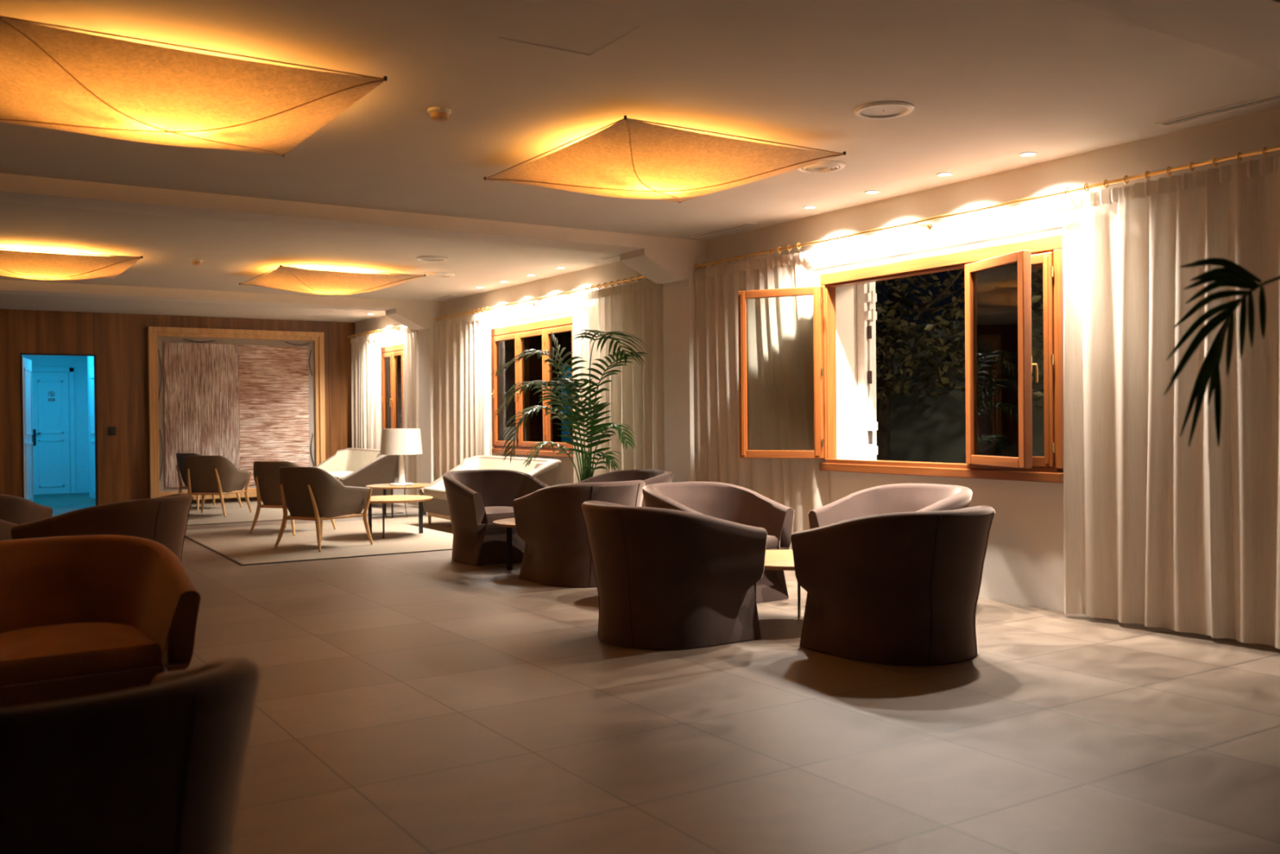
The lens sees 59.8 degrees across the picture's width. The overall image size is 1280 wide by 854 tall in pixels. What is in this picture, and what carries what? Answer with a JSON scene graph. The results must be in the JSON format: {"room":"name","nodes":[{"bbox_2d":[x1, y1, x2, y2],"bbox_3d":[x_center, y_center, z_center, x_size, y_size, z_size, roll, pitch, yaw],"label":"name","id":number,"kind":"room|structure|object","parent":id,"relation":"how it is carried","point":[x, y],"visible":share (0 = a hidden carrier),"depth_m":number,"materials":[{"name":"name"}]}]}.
{"room":"hotel lounge","nodes":[
{"label":"hotel lounge","id":0,"kind":"room"},
{"bbox_2d":[22,355,93,497],"bbox_3d":[-8.851,-0.164,17.367,2.000,2.600,3.920,-1,1,-33],"label":"wall","id":1,"kind":"structure","parent":0,"point":[81,364],"depth_m":19.08,"materials":[{"name":"paint"}]},
{"bbox_2d":[22,356,36,502],"bbox_3d":[-8.611,0.089,15.700,0.099,2.100,0.840,-1,1,-21],"label":"door","id":2,"kind":"structure","parent":1,"relation":"in","point":[28,443],"depth_m":15.65,"materials":[{"name":"blue wood"}]},
{"bbox_2d":[31,372,70,494],"bbox_3d":[-9.946,0.103,18.810,0.560,2.060,0.099,-1,1,-33],"label":"door","id":3,"kind":"structure","parent":1,"relation":"in","point":[51,420],"depth_m":18.81,"materials":[{"name":"blue wood"}]},
{"bbox_2d":[47,390,55,401],"bbox_3d":[-9.942,-0.522,18.816,0.116,0.190,0.018,-1,1,-33],"label":"door sign","id":4,"kind":"object","parent":3,"relation":"attached to","point":[51,393],"visible":1,"depth_m":18.81,"materials":[{"name":"plastic"}]},
{"bbox_2d":[31,367,75,493],"bbox_3d":[-9.960,0.063,18.830,0.720,2.140,0.060,-1,1,-33],"label":"trim","id":5,"kind":"structure","parent":1,"relation":"attached to","point":[70,370],"depth_m":18.97,"materials":[{"name":"wood"}]},
{"bbox_2d":[88,367,95,498],"bbox_3d":[-8.477,0.098,17.325,0.099,2.060,0.700,-1,1,-39],"label":"door","id":6,"kind":"structure","parent":1,"relation":"in","point":[91,369],"depth_m":17.48,"materials":[{"name":"wood"}]},
{"bbox_2d":[0,308,355,505],"bbox_3d":[-8.503,-0.223,15.198,9.430,2.750,0.100,-1,1,-33],"label":"wall","id":7,"kind":"structure","parent":0,"point":[119,345],"depth_m":15.84,"materials":[{"name":"brown wood"}]},
{"bbox_2d":[20,352,97,505],"bbox_3d":[-8.068,0.065,15.480,0.936,2.160,0.120,-1,1,-33],"label":"trim","id":8,"kind":"structure","parent":7,"relation":"attached to","point":[21,353],"depth_m":15.62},
{"bbox_2d":[107,426,115,435],"bbox_3d":[-7.486,0.057,15.787,0.104,0.124,0.017,-1,1,-33],"label":"wall switch","id":9,"kind":"object","parent":7,"relation":"attached to","point":[111,430],"visible":1,"depth_m":15.78,"materials":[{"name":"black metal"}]},
{"bbox_2d":[93,312,329,439],"bbox_3d":[-7.942,-0.231,15.500,7.306,2.750,0.003,-1,1,-33],"label":"trim","id":10,"kind":"structure","parent":7,"relation":"attached to","point":[94,313],"depth_m":17.47,"materials":[{"name":"brown wood"}]},
{"bbox_2d":[146,326,325,499],"bbox_3d":[-5.994,-0.200,16.684,2.531,2.510,0.130,-1,1,-33],"label":"wall artwork","id":11,"kind":"object","parent":7,"relation":"attached to","point":[245,397],"visible":0.82,"depth_m":16.66,"materials":[{"name":"brown wood"}]},
{"bbox_2d":[0,0,1279,322],"bbox_3d":[-2.943,-1.651,6.815,10.100,0.150,20.250,-1,1,-33],"label":"ceiling","id":12,"kind":"structure","parent":0,"point":[988,83],"depth_m":5.63,"materials":[{"name":"paint"}]},
{"bbox_2d":[0,248,142,279],"bbox_3d":[-5.444,-1.464,10.134,1.456,0.235,1.616,-1,1,-33],"label":"ceiling lamp","id":13,"kind":"object","parent":12,"relation":"attached to","point":[13,264],"visible":1,"depth_m":9.80,"materials":[{"name":"beige"}]},
{"bbox_2d":[0,15,386,156],"bbox_3d":[-2.126,-1.450,5.040,1.456,0.235,1.616,-1,1,-33],"label":"ceiling lamp","id":14,"kind":"object","parent":12,"relation":"attached to","point":[51,77],"visible":1,"depth_m":4.68,"materials":[{"name":"beige fabric"}]},
{"bbox_2d":[190,258,203,265],"bbox_3d":[-4.232,-1.571,10.633,0.116,0.053,0.116,-1,1,-33],"label":"smoke detector","id":15,"kind":"object","parent":12,"relation":"attached to","point":[194,261],"visible":1,"depth_m":10.60,"materials":[{"name":"white plastic"}]},
{"bbox_2d":[0,279,443,311],"bbox_3d":[-6.675,-1.535,12.340,9.430,0.110,0.400,-1,1,-33],"label":"ceiling beam","id":16,"kind":"structure","parent":12,"relation":"attached to","point":[6,286],"depth_m":13.15,"materials":[{"name":"white paint"}]},
{"bbox_2d":[239,265,425,294],"bbox_3d":[-3.219,-1.498,11.573,1.456,0.235,1.616,-1,1,-33],"label":"ceiling lamp","id":17,"kind":"object","parent":12,"relation":"attached to","point":[304,280],"visible":1,"depth_m":11.16,"materials":[{"name":"beige"}]},
{"bbox_2d":[0,173,706,253],"bbox_3d":[-3.487,-1.521,7.410,9.430,0.110,0.400,-1,1,-33],"label":"ceiling beam","id":18,"kind":"structure","parent":12,"relation":"attached to","point":[14,188],"depth_m":7.98,"materials":[{"name":"white paint"}]},
{"bbox_2d":[416,255,448,262],"bbox_3d":[-1.993,-1.611,10.687,0.300,0.016,0.300,-1,1,-33],"label":"ceiling speaker","id":19,"kind":"object","parent":12,"relation":"attached to","point":[430,258],"visible":1,"depth_m":10.68,"materials":[{"name":"white plastic"}]},
{"bbox_2d":[421,257,444,260],"bbox_3d":[-1.993,-1.615,10.687,0.237,0.003,0.237,-1,1,-33],"label":"grille","id":20,"kind":"object","parent":19,"relation":"attached to","point":[422,259],"depth_m":10.72,"materials":[{"name":"grey metal"}]},
{"bbox_2d":[427,106,451,122],"bbox_3d":[-1.002,-1.556,5.564,0.116,0.053,0.116,-1,1,-33],"label":"smoke detector","id":21,"kind":"object","parent":12,"relation":"attached to","point":[440,114],"visible":1,"depth_m":5.53,"materials":[{"name":"white plastic"}]},
{"bbox_2d":[426,271,454,277],"bbox_3d":[-2.123,-1.618,11.865,0.300,0.022,0.300,-1,1,-33],"label":"ceiling vent","id":22,"kind":"object","parent":12,"relation":"in","point":[438,274],"visible":1,"depth_m":11.80,"materials":[{"name":"white plastic"}]},
{"bbox_2d":[428,294,457,300],"bbox_3d":[-2.503,-1.643,14.156,0.100,0.006,0.700,-1,1,-33],"label":"ceiling vent","id":23,"kind":"object","parent":12,"relation":"in","point":[448,295],"visible":1,"depth_m":14.12,"materials":[{"name":"white metal"}]},
{"bbox_2d":[498,26,642,56],"bbox_3d":[-0.283,-1.579,4.461,0.430,0.002,0.406,-1,1,-33],"label":"trim","id":24,"kind":"structure","parent":12,"relation":"attached to","point":[640,27],"depth_m":4.60,"materials":[{"name":"grey metal"}]},
{"bbox_2d":[595,253,620,260],"bbox_3d":[-0.209,-1.633,10.608,0.100,0.006,0.650,-1,1,-33],"label":"ceiling vent","id":25,"kind":"object","parent":12,"relation":"in","point":[615,255],"visible":0.55,"depth_m":10.72,"materials":[{"name":"white metal"}]},
{"bbox_2d":[484,115,845,203],"bbox_3d":[0.099,-1.484,6.479,1.456,0.235,1.616,-1,1,-33],"label":"ceiling lamp","id":26,"kind":"object","parent":12,"relation":"attached to","point":[629,157],"visible":1,"depth_m":6.11,"materials":[{"name":"beige fabric"}]},
{"bbox_2d":[688,222,756,238],"bbox_3d":[0.676,-1.629,9.239,0.100,0.006,0.810,-1,1,-33],"label":"ceiling vent","id":27,"kind":"object","parent":12,"relation":"in","point":[744,224],"visible":1,"depth_m":9.22,"materials":[{"name":"white metal"}]},
{"bbox_2d":[802,205,817,208],"bbox_3d":[1.257,-1.625,8.239,0.104,0.006,0.104,-1,1,-33],"label":"recessed light","id":28,"kind":"object","parent":12,"relation":"in","point":[805,206],"visible":1,"depth_m":8.22,"materials":[{"name":"beige"}]},
{"bbox_2d":[797,160,845,173],"bbox_3d":[1.119,-1.604,6.888,0.300,0.022,0.300,-1,1,-33],"label":"ceiling vent","id":29,"kind":"object","parent":12,"relation":"in","point":[826,166],"visible":0.92,"depth_m":6.86,"materials":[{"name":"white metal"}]},
{"bbox_2d":[864,190,879,194],"bbox_3d":[1.605,-1.623,7.702,0.104,0.006,0.104,-1,1,-33],"label":"recessed light","id":30,"kind":"object","parent":12,"relation":"in","point":[869,192],"visible":1,"depth_m":7.70,"materials":[{"name":"beige glass"}]},
{"bbox_2d":[853,101,914,119],"bbox_3d":[1.232,-1.597,5.627,0.300,0.016,0.300,-1,1,-33],"label":"ceiling speaker","id":31,"kind":"object","parent":12,"relation":"attached to","point":[880,110],"visible":1,"depth_m":5.62,"materials":[{"name":"white plastic"}]},
{"bbox_2d":[860,105,907,115],"bbox_3d":[1.232,-1.600,5.627,0.237,0.003,0.237,-1,1,-33],"label":"grille","id":32,"kind":"object","parent":31,"relation":"attached to","point":[868,110],"depth_m":5.63,"materials":[{"name":"grey metal"}]},
{"bbox_2d":[936,172,953,176],"bbox_3d":[1.958,-1.622,7.156,0.104,0.006,0.104,-1,1,-33],"label":"recessed light","id":33,"kind":"object","parent":12,"relation":"in","point":[943,174],"visible":1,"depth_m":7.15,"materials":[{"name":"beige glass"}]},
{"bbox_2d":[1018,151,1037,156],"bbox_3d":[2.305,-1.620,6.619,0.104,0.006,0.104,-1,1,-33],"label":"recessed light","id":34,"kind":"object","parent":12,"relation":"in","point":[1025,153],"visible":1,"depth_m":6.61,"materials":[{"name":"white glass"}]},
{"bbox_2d":[1053,0,1279,69],"bbox_3d":[-0.310,-1.507,2.498,9.430,0.110,0.400,-1,1,-33],"label":"ceiling beam","id":35,"kind":"structure","parent":12,"relation":"attached to","point":[1248,29],"depth_m":4.08,"materials":[{"name":"white paint"}]},
{"bbox_2d":[1155,92,1279,126],"bbox_3d":[2.995,-1.619,5.654,0.100,0.006,0.750,-1,1,-33],"label":"ceiling vent","id":36,"kind":"object","parent":12,"relation":"in","point":[1276,96],"visible":1,"depth_m":5.69,"materials":[{"name":"white metal"}]},
{"bbox_2d":[33,492,1279,853],"bbox_3d":[-4.232,1.222,8.461,9.650,0.100,24.400,-1,1,-33],"label":"floor","id":37,"kind":"structure","parent":0,"point":[431,702],"depth_m":4.27,"materials":[{"name":"tile"}]},
{"bbox_2d":[0,519,17,540],"bbox_3d":[-4.114,0.814,6.293,0.832,0.748,0.847,-1,1,-5],"label":"tub chair","id":38,"kind":"object","parent":37,"relation":"on","point":[6,526],"visible":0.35,"depth_m":6.57,"materials":[{"name":"brown fabric"}]},
{"bbox_2d":[0,493,53,524],"bbox_3d":[-4.605,0.807,7.584,0.833,0.748,0.847,-1,1,-3],"label":"tub chair","id":39,"kind":"object","parent":37,"relation":"on","point":[15,509],"visible":0.31,"depth_m":7.56,"materials":[{"name":"brown fabric"}]},
{"bbox_2d":[0,534,200,708],"bbox_3d":[-2.151,0.815,4.135,0.833,0.748,0.847,-1,1,-35],"label":"tub chair","id":40,"kind":"object","parent":37,"relation":"on","point":[81,616],"visible":0.79,"depth_m":4.20,"materials":[{"name":"orange fabric"}]},
{"bbox_2d":[0,622,161,686],"bbox_3d":[-2.106,0.805,4.070,0.538,0.122,0.659,-1,1,-35],"label":"seat cushion","id":41,"kind":"object","parent":40,"relation":"on","point":[33,654],"depth_m":3.88,"materials":[{"name":"orange fabric"}]},
{"bbox_2d":[10,493,193,561],"bbox_3d":[-3.239,0.800,6.907,0.847,0.748,0.833,0,1,5],"label":"tub chair","id":42,"kind":"object","parent":37,"relation":"on","point":[163,520],"visible":0.36,"depth_m":6.56,"materials":[{"name":"brown fabric"}]},
{"bbox_2d":[0,657,260,853],"bbox_3d":[-1.174,0.824,2.145,0.832,0.748,0.847,-1,1,-38],"label":"tub chair","id":43,"kind":"object","parent":37,"relation":"on","point":[155,768],"visible":1,"depth_m":1.90,"materials":[{"name":"brown fabric"}]},
{"bbox_2d":[186,501,403,525],"bbox_3d":[-5.087,1.117,14.910,2.780,0.008,3.240,-1,1,-33],"label":"rug","id":44,"kind":"object","parent":37,"relation":"on","point":[211,514],"visible":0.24,"depth_m":14.33,"materials":[{"name":"beige carpet"}]},
{"bbox_2d":[176,453,242,510],"bbox_3d":[-5.975,0.732,15.330,0.709,0.770,0.681,0,1,37],"label":"wooden armchair","id":45,"kind":"object","parent":44,"relation":"on","point":[180,456],"visible":0.21,"depth_m":15.19,"materials":[{"name":"brown wood"}]},
{"bbox_2d":[182,455,252,516],"bbox_3d":[-5.423,0.737,14.190,0.709,0.770,0.681,0,1,5],"label":"wooden armchair","id":46,"kind":"object","parent":44,"relation":"on","point":[205,475],"visible":0.98,"depth_m":13.93,"materials":[{"name":"brown wood"}]},
{"bbox_2d":[315,448,398,505],"bbox_3d":[-4.197,0.711,16.104,0.855,0.765,1.992,-1,1,-33],"label":"settee","id":47,"kind":"object","parent":44,"relation":"on","point":[353,467],"visible":0.51,"depth_m":15.44,"materials":[{"name":"beige fabric"}]},
{"bbox_2d":[327,471,352,479],"bbox_3d":[-4.278,0.718,16.052,0.664,0.125,1.652,-1,1,-33],"label":"seat cushion","id":48,"kind":"object","parent":47,"relation":"on","point":[338,474],"depth_m":15.77,"materials":[{"name":"beige fabric"}]},
{"bbox_2d":[184,515,453,565],"bbox_3d":[-2.956,1.127,11.531,2.960,0.008,3.450,-1,1,-31],"label":"rug","id":49,"kind":"object","parent":37,"relation":"on","point":[350,539],"visible":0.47,"depth_m":11.11,"materials":[{"name":"beige carpet"}]},
{"bbox_2d":[248,461,336,534],"bbox_3d":[-3.766,0.741,11.991,0.709,0.770,0.681,0,1,21],"label":"wooden armchair","id":50,"kind":"object","parent":49,"relation":"on","point":[266,473],"visible":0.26,"depth_m":11.75,"materials":[{"name":"brown wood"}]},
{"bbox_2d":[274,466,373,551],"bbox_3d":[-3.022,0.747,10.544,0.709,0.770,0.681,0,1,29],"label":"wooden armchair","id":51,"kind":"object","parent":49,"relation":"on","point":[308,493],"visible":1,"depth_m":10.32,"materials":[{"name":"grey leather"}]},
{"bbox_2d":[368,494,432,538],"bbox_3d":[-2.573,0.927,11.534,0.850,0.385,0.850,-1,1,-33],"label":"round table","id":52,"kind":"object","parent":49,"relation":"on","point":[383,500],"visible":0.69,"depth_m":11.55,"materials":[{"name":"brown wood"}]},
{"bbox_2d":[418,455,561,524],"bbox_3d":[-1.645,0.722,12.157,0.855,0.765,1.992,-1,1,-33],"label":"settee","id":53,"kind":"object","parent":49,"relation":"on","point":[546,470],"visible":0.39,"depth_m":12.36,"materials":[{"name":"white fabric"}]},
{"bbox_2d":[423,486,447,500],"bbox_3d":[-1.726,0.729,12.105,0.664,0.125,1.652,-1,1,-33],"label":"seat cushion","id":54,"kind":"object","parent":53,"relation":"on","point":[438,493],"depth_m":12.35,"materials":[{"name":"beige fabric"}]},
{"bbox_2d":[365,483,430,518],"bbox_3d":[-2.997,0.919,13.939,0.850,0.385,0.850,-1,1,-33],"label":"round table","id":55,"kind":"object","parent":37,"relation":"on","point":[386,486],"visible":0.73,"depth_m":13.68,"materials":[{"name":"brown wood"}]},
{"bbox_2d":[380,428,422,517],"bbox_3d":[-2.941,0.561,13.934,0.656,1.081,0.524,0,1,41],"label":"table lamp","id":56,"kind":"object","parent":55,"relation":"on","point":[401,442],"visible":0.98,"depth_m":13.77,"materials":[{"name":"white fabric"}]},
{"bbox_2d":[417,310,443,488],"bbox_3d":[-2.782,-0.219,14.861,0.189,2.640,0.400,-1,1,-33],"label":"wall pier","id":57,"kind":"object","parent":37,"relation":"on","point":[425,336],"visible":0.5,"depth_m":14.72,"materials":[{"name":"white paint"}]},
{"bbox_2d":[385,308,429,329],"bbox_3d":[-3.064,-1.417,14.675,0.455,0.235,0.390,-1,1,-33],"label":"corbel","id":58,"kind":"object","parent":57,"relation":"attached to","point":[414,319],"visible":1,"depth_m":14.57,"materials":[{"name":"white paint"}]},
{"bbox_2d":[442,469,549,565],"bbox_3d":[-1.273,0.757,9.645,0.833,0.748,0.847,-1,1,-35],"label":"tub chair","id":59,"kind":"object","parent":37,"relation":"on","point":[477,498],"visible":0.76,"depth_m":9.37,"materials":[{"name":"brown fabric"}]},
{"bbox_2d":[484,506,514,524],"bbox_3d":[-1.227,0.748,9.580,0.538,0.122,0.659,-1,1,-35],"label":"seat cushion","id":60,"kind":"object","parent":59,"relation":"on","point":[492,513],"depth_m":9.27,"materials":[{"name":"grey fabric"}]},
{"bbox_2d":[493,517,515,569],"bbox_3d":[-0.826,0.943,8.924,0.700,0.385,0.700,-1,1,-33],"label":"round table","id":61,"kind":"object","parent":37,"relation":"on","point":[508,523],"visible":0.31,"depth_m":8.87,"materials":[{"name":"brown wood"}]},
{"bbox_2d":[490,329,648,481],"bbox_3d":[-0.658,0.117,10.106,1.415,2.012,1.053,-1,1,-28],"label":"potted palm","id":62,"kind":"object","parent":37,"relation":"on","point":[573,417],"visible":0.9,"depth_m":10.14,"materials":[{"name":"plant"}]},
{"bbox_2d":[512,480,645,587],"bbox_3d":[-0.387,0.761,8.245,0.833,0.748,0.847,-1,1,-35],"label":"tub chair","id":63,"kind":"object","parent":37,"relation":"on","point":[550,521],"visible":0.55,"depth_m":7.94,"materials":[{"name":"brown fabric"}]},
{"bbox_2d":[576,469,673,506],"bbox_3d":[-0.150,0.749,9.400,0.847,0.748,0.832,-1,1,-37],"label":"tub chair","id":64,"kind":"object","parent":37,"relation":"on","point":[648,476],"visible":0.05,"depth_m":9.68,"materials":[{"name":"brown fabric"}]},
{"bbox_2d":[580,500,767,649],"bbox_3d":[0.116,0.776,6.103,0.847,0.748,0.832,-1,1,-33],"label":"tub chair","id":65,"kind":"object","parent":37,"relation":"on","point":[666,579],"visible":1,"depth_m":5.80,"materials":[{"name":"brown fabric"}]},
{"bbox_2d":[662,252,706,482],"bbox_3d":[0.406,-0.205,9.932,0.189,2.640,0.400,-1,1,-33],"label":"wall pier","id":66,"kind":"object","parent":37,"relation":"on","point":[678,296],"visible":0.43,"depth_m":9.82,"materials":[{"name":"white paint"}]},
{"bbox_2d":[620,248,688,284],"bbox_3d":[0.124,-1.403,9.746,0.455,0.235,0.390,-1,1,-33],"label":"corbel","id":67,"kind":"object","parent":66,"relation":"attached to","point":[659,266],"visible":1,"depth_m":9.65,"materials":[{"name":"white paint"}]},
{"bbox_2d":[642,481,794,603],"bbox_3d":[0.450,0.761,7.460,0.833,0.748,0.847,-1,1,-35],"label":"tub chair","id":68,"kind":"object","parent":37,"relation":"on","point":[726,501],"visible":0.36,"depth_m":7.52,"materials":[{"name":"brown fabric"}]},
{"bbox_2d":[765,534,777,549],"bbox_3d":[0.495,0.751,7.395,0.538,0.122,0.659,-1,1,-35],"label":"seat cushion","id":69,"kind":"object","parent":68,"relation":"on","point":[771,540],"depth_m":7.25,"materials":[{"name":"grey fabric"}]},
{"bbox_2d":[754,549,800,617],"bbox_3d":[0.878,0.949,6.465,0.770,0.385,0.770,-1,1,-33],"label":"round table","id":70,"kind":"object","parent":37,"relation":"on","point":[775,559],"visible":0.2,"depth_m":6.42,"materials":[{"name":"brown wood"}]},
{"bbox_2d":[808,483,972,528],"bbox_3d":[1.655,0.753,7.052,0.847,0.748,0.833,-1,1,-35],"label":"tub chair","id":71,"kind":"object","parent":37,"relation":"on","point":[899,497],"visible":0.16,"depth_m":7.28,"materials":[{"name":"brown fabric"}]},
{"bbox_2d":[791,505,995,666],"bbox_3d":[1.355,0.768,5.679,0.833,0.748,0.847,-1,1,-35],"label":"tub chair","id":72,"kind":"object","parent":37,"relation":"on","point":[903,588],"visible":1,"depth_m":5.38,"materials":[{"name":"brown fabric"}]},
{"bbox_2d":[1164,257,1279,446],"bbox_3d":[2.731,0.325,2.865,2.476,1.663,1.239,-1,1,-13],"label":"potted palm","id":73,"kind":"object","parent":37,"relation":"on","point":[1232,274],"visible":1,"depth_m":3.13,"materials":[{"name":"plant"}]},
{"bbox_2d":[355,107,1279,645],"bbox_3d":[-0.013,-0.268,11.185,0.470,2.750,24.400,-1,1,-33],"label":"wall","id":74,"kind":"structure","parent":0,"point":[1024,563],"depth_m":7.36,"materials":[{"name":"white paint"}]},
{"bbox_2d":[347,324,405,337],"bbox_3d":[-3.731,-1.404,16.345,0.140,0.050,3.060,-1,1,-33],"label":"curtain rod","id":75,"kind":"object","parent":74,"relation":"attached to","point":[391,328],"visible":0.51,"depth_m":16.22,"materials":[{"name":"gold metal"}]},
{"bbox_2d":[350,328,382,448],"bbox_3d":[-4.163,-0.186,16.930,0.092,2.512,1.255,-1,1,-33],"label":"curtain","id":76,"kind":"object","parent":75,"relation":"hanging from","point":[366,350],"visible":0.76,"depth_m":16.91,"materials":[{"name":"white fabric"}]},
{"bbox_2d":[403,324,420,506],"bbox_3d":[-3.116,-0.181,15.313,0.095,2.512,0.623,-1,1,-33],"label":"curtain","id":77,"kind":"object","parent":75,"relation":"hanging from","point":[411,344],"visible":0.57,"depth_m":15.29,"materials":[{"name":"white fabric"}]},
{"bbox_2d":[381,343,403,428],"bbox_3d":[-3.463,-0.438,16.052,0.173,1.500,1.430,-1,1,-33],"label":"window","id":78,"kind":"structure","parent":74,"relation":"in","point":[392,356],"depth_m":16.20,"materials":[{"name":"orange wood"}]},
{"bbox_2d":[491,315,573,457],"bbox_3d":[-1.201,-0.428,12.554,0.173,1.500,2.120,-1,1,-33],"label":"window","id":79,"kind":"structure","parent":74,"relation":"in","point":[507,342],"depth_m":12.65,"materials":[{"name":"orange wood"}]},
{"bbox_2d":[435,275,645,320],"bbox_3d":[-1.179,-1.393,12.399,0.140,0.050,5.400,-1,1,-33],"label":"curtain rod","id":80,"kind":"object","parent":74,"relation":"attached to","point":[642,277],"visible":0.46,"depth_m":12.09,"materials":[{"name":"gold metal"}]},
{"bbox_2d":[433,306,492,479],"bbox_3d":[-2.233,-0.177,13.947,0.103,2.512,1.648,-1,1,-33],"label":"curtain","id":81,"kind":"object","parent":80,"relation":"hanging from","point":[463,371],"visible":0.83,"depth_m":13.87,"materials":[{"name":"white fabric"}]},
{"bbox_2d":[572,275,664,483],"bbox_3d":[-0.233,-0.168,10.851,0.101,2.512,1.638,-1,1,-33],"label":"curtain","id":82,"kind":"object","parent":80,"relation":"hanging from","point":[636,394],"visible":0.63,"depth_m":10.67,"materials":[{"name":"white fabric"}]},
{"bbox_2d":[857,281,878,460],"bbox_3d":[1.792,-0.420,8.707,0.125,1.465,0.132,-1,1,-33],"label":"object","id":83,"kind":"object","parent":74,"relation":"attached to","point":[868,449],"visible":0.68,"depth_m":8.68,"materials":[{"name":"white wood"}]},
{"bbox_2d":[737,234,1063,483],"bbox_3d":[1.697,-0.413,7.773,0.498,1.500,2.683,-1,1,-33],"label":"window","id":84,"kind":"structure","parent":74,"relation":"in","point":[998,363],"depth_m":7.12,"materials":[{"name":"orange wood"}]},
{"bbox_2d":[695,146,1279,268],"bbox_3d":[2.003,-1.379,7.478,0.140,0.050,5.380,-1,1,-33],"label":"curtain rod","id":85,"kind":"object","parent":74,"relation":"attached to","point":[928,226],"visible":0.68,"depth_m":6.88,"materials":[{"name":"gold metal"}]},
{"bbox_2d":[693,242,829,549],"bbox_3d":[0.963,-0.163,9.082,0.152,2.510,1.608,-1,1,-33],"label":"curtain","id":86,"kind":"object","parent":85,"relation":"hanging from","point":[780,343],"visible":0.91,"depth_m":9.03,"materials":[{"name":"white fabric"}]},
{"bbox_2d":[1062,146,1279,648],"bbox_3d":[2.943,-0.154,5.944,0.092,2.512,1.587,-1,1,-33],"label":"curtain","id":87,"kind":"object","parent":85,"relation":"hanging from","point":[1160,530],"visible":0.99,"depth_m":6.06,"materials":[{"name":"white fabric"}]},
{"label":"outside","id":88,"kind":"structure","parent":0,"visible":0},
{"bbox_3d":[3.401,1.108,15.302,9.700,0.100,22.000,-1,1,-33],"label":"ground","id":89,"kind":"structure","parent":88,"visible":0},
{"bbox_2d":[875,265,1044,460],"bbox_3d":[3.122,-1.234,12.022,1.691,4.746,5.726,-1,1,-33],"label":"tree","id":90,"kind":"object","parent":89,"relation":"on","point":[886,386],"visible":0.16,"depth_m":12.20,"materials":[{"name":"green plant"}]},
{"bbox_2d":[875,312,1044,463],"bbox_3d":[2.718,-0.051,14.857,0.300,2.400,18.000,-1,1,-33],"label":"wall","id":91,"kind":"structure","parent":89,"relation":"on","point":[936,433],"depth_m":13.35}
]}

